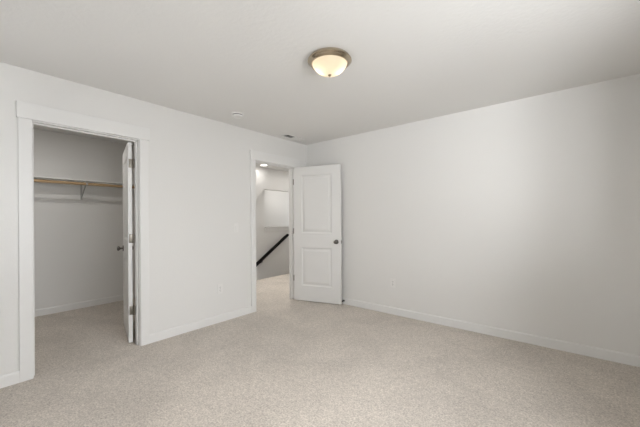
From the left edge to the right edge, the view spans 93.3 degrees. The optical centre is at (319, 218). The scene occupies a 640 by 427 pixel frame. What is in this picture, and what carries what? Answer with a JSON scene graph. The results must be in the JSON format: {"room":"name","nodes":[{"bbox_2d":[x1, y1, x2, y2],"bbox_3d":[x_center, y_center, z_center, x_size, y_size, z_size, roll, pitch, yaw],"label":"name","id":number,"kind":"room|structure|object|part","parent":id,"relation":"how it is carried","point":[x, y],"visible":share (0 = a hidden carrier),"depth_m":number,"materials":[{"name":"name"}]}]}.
{"room":"empty bedroom","nodes":[
{"label":"empty bedroom","id":0,"kind":"room"},
{"bbox_2d":[33,128,134,309],"bbox_3d":[-3.679,0.053,4.043,0.120,2.440,2.410,0,0,40],"label":"wall","id":1,"kind":"structure","parent":0,"point":[77,258],"depth_m":4.26,"materials":[{"name":"white paint"}]},
{"bbox_2d":[80,181,87,199],"bbox_3d":[-3.277,-0.388,4.201,0.311,0.250,0.022,0,0,40],"label":"shelf bracket","id":2,"kind":"object","parent":1,"relation":"attached to","point":[81,193],"visible":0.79,"depth_m":4.28,"materials":[{"name":"white metal"}]},
{"bbox_2d":[34,179,134,188],"bbox_3d":[-3.417,-0.467,3.823,0.037,0.037,2.162,0,0,40],"label":"closet rod","id":3,"kind":"object","parent":2,"relation":"attached to","point":[35,180],"visible":0.49,"depth_m":4.02,"materials":[{"name":"brown wood"}]},
{"bbox_2d":[34,176,134,185],"bbox_3d":[-3.536,-0.520,3.921,0.262,0.016,2.170,0,0,40],"label":"closet shelf","id":4,"kind":"object","parent":1,"relation":"attached to","point":[35,177],"visible":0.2,"depth_m":4.09,"materials":[{"name":"white wood"}]},
{"bbox_2d":[35,293,134,316],"bbox_3d":[-3.621,1.228,4.000,0.014,0.090,2.170,0,0,40],"label":"baseboard","id":5,"kind":"structure","parent":1,"relation":"attached to","point":[67,307],"depth_m":4.25,"materials":[{"name":"white paint"}]},
{"bbox_2d":[0,62,305,375],"bbox_3d":[-0.361,0.033,4.808,0.114,2.440,7.820,0,0,40],"label":"wall","id":6,"kind":"structure","parent":0,"point":[199,167],"depth_m":3.26,"materials":[{"name":"white paint"}]},
{"bbox_2d":[16,100,149,382],"bbox_3d":[-2.076,0.178,2.731,0.164,2.171,0.953,0,0,40],"label":"door frame","id":7,"kind":"structure","parent":6,"relation":"attached to","point":[28,114],"depth_m":2.46,"materials":[{"name":"white paint"}]},
{"bbox_3d":[-2.299,0.242,2.361,0.017,2.045,0.078,0,0,40],"label":"casing","id":8,"kind":"part","parent":7,"relation":"part of","materials":[{"name":"white paint"}]},
{"bbox_3d":[-2.029,-0.845,2.688,0.027,0.126,0.953,0,0,40],"label":"header casing","id":9,"kind":"part","parent":7,"relation":"part of","materials":[{"name":"white paint"}]},
{"bbox_3d":[-1.754,0.239,3.020,0.017,2.045,0.078,0,0,40],"label":"casing","id":10,"kind":"part","parent":7,"relation":"part of","materials":[{"name":"white paint"}]},
{"bbox_2d":[117,142,133,342],"bbox_3d":[-2.137,0.242,3.353,0.167,2.020,0.772,0,0,-36],"label":"door","id":11,"kind":"structure","parent":6,"relation":"in","point":[128,237],"depth_m":3.06,"materials":[{"name":"white paint"}]},
{"bbox_2d":[0,306,251,388],"bbox_3d":[-1.462,1.215,3.369,0.014,0.090,3.950,0,0,40],"label":"baseboard","id":12,"kind":"structure","parent":6,"relation":"attached to","point":[12,378],"depth_m":3.31,"materials":[{"name":"white paint"}]},
{"bbox_2d":[218,284,222,293],"bbox_3d":[-1.213,0.857,3.676,0.007,0.115,0.070,0,0,40],"label":"wall outlet","id":13,"kind":"object","parent":6,"relation":"attached to","point":[220,286],"visible":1,"depth_m":3.68,"materials":[{"name":"white plastic"}]},
{"bbox_2d":[250,150,299,312],"bbox_3d":[-0.674,0.170,4.425,0.164,2.171,0.943,0,0,40],"label":"door frame","id":14,"kind":"structure","parent":6,"relation":"attached to","point":[258,157],"depth_m":4.24,"materials":[{"name":"white paint"}]},
{"bbox_3d":[-0.894,0.234,4.059,0.017,2.045,0.078,0,0,40],"label":"casing","id":15,"kind":"part","parent":14,"relation":"part of","materials":[{"name":"white paint"}]},
{"bbox_3d":[-0.628,-0.853,4.381,0.027,0.126,0.943,0,0,40],"label":"header casing","id":16,"kind":"part","parent":14,"relation":"part of","materials":[{"name":"white paint"}]},
{"bbox_3d":[-0.457,0.231,4.793,0.017,2.045,0.078,0,0,40],"label":"casing","id":17,"kind":"part","parent":14,"relation":"part of","materials":[{"name":"white paint"}]},
{"bbox_2d":[294,164,341,304],"bbox_3d":[-0.043,0.230,4.504,0.772,2.020,0.167,0,0,22],"label":"door","id":18,"kind":"structure","parent":6,"relation":"in","point":[317,189],"depth_m":4.48,"materials":[{"name":"white paint"}]},
{"bbox_2d":[256,166,288,279],"bbox_3d":[-1.274,1.439,7.212,0.240,5.240,5.290,0,0,40],"label":"wall","id":19,"kind":"structure","parent":0,"point":[276,263],"depth_m":7.24,"materials":[{"name":"white paint"}]},
{"bbox_2d":[256,234,288,266],"bbox_3d":[-1.761,1.355,6.544,0.101,1.922,2.980,0,0,40],"label":"handrail","id":20,"kind":"object","parent":19,"relation":"attached to","point":[278,243],"visible":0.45,"depth_m":7.23,"materials":[{"name":"black metal"}]},
{"bbox_2d":[265,226,288,230],"bbox_3d":[-0.489,0.245,8.239,0.190,0.109,2.698,0,0,40],"label":"trim","id":21,"kind":"structure","parent":19,"relation":"attached to","point":[267,228],"depth_m":7.42,"materials":[{"name":"white paint"}]},
{"bbox_2d":[264,190,288,226],"bbox_3d":[-1.763,0.042,9.077,0.120,2.440,3.270,0,0,40],"label":"wall","id":22,"kind":"structure","parent":0,"point":[276,203],"depth_m":9.47,"materials":[{"name":"white paint"}]},
{"bbox_2d":[0,0,639,171],"bbox_3d":[-0.209,-1.248,4.754,8.040,0.120,7.940,0,0,40],"label":"ceiling","id":23,"kind":"structure","parent":0,"point":[413,60],"depth_m":2.15,"materials":[{"name":"white paint"}]},
{"bbox_2d":[231,112,243,118],"bbox_3d":[-0.933,-1.161,3.421,0.140,0.044,0.140,0,0,40],"label":"smoke detector","id":24,"kind":"object","parent":23,"relation":"attached to","point":[238,115],"visible":1,"depth_m":3.38,"materials":[{"name":"white plastic"}]},
{"bbox_2d":[281,134,304,140],"bbox_3d":[-0.390,-1.181,4.417,0.136,0.010,0.360,0,0,40],"label":"ceiling vent","id":25,"kind":"object","parent":23,"relation":"in","point":[285,135],"visible":1,"depth_m":4.40,"materials":[{"name":"white plastic"}]},
{"bbox_2d":[308,47,351,76],"bbox_3d":[0.071,-1.121,2.245,0.326,0.137,0.326,0,0,40],"label":"ceiling light","id":26,"kind":"object","parent":23,"relation":"attached to","point":[327,61],"visible":1,"depth_m":2.16,"materials":[{"name":"beige glass"}]},
{"bbox_3d":[0.071,-1.109,2.245,0.260,0.087,0.260,0,0,40],"label":"lamp shade","id":27,"kind":"part","parent":26,"relation":"part of","materials":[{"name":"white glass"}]},
{"bbox_2d":[0,274,639,426],"bbox_3d":[-0.193,1.402,4.754,8.040,0.300,7.940,0,0,40],"label":"floor","id":28,"kind":"structure","parent":0,"point":[288,362],"depth_m":2.38,"materials":[{"name":"beige carpet"}]},
{"bbox_2d":[306,74,639,355],"bbox_3d":[1.410,0.023,3.627,4.120,2.440,0.120,0,0,40],"label":"wall","id":29,"kind":"structure","parent":0,"point":[521,215],"depth_m":3.12,"materials":[{"name":"white paint"}]},
{"bbox_2d":[390,278,394,287],"bbox_3d":[0.947,0.841,3.932,0.070,0.115,0.007,0,0,40],"label":"wall outlet","id":30,"kind":"object","parent":29,"relation":"attached to","point":[392,281],"visible":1,"depth_m":3.93,"materials":[{"name":"white plastic"}]},
{"bbox_2d":[342,297,639,366],"bbox_3d":[1.328,1.198,3.614,3.972,0.090,0.014,0,0,40],"label":"baseboard","id":31,"kind":"structure","parent":29,"relation":"attached to","point":[614,356],"depth_m":3.09,"materials":[{"name":"white paint"}]}
]}

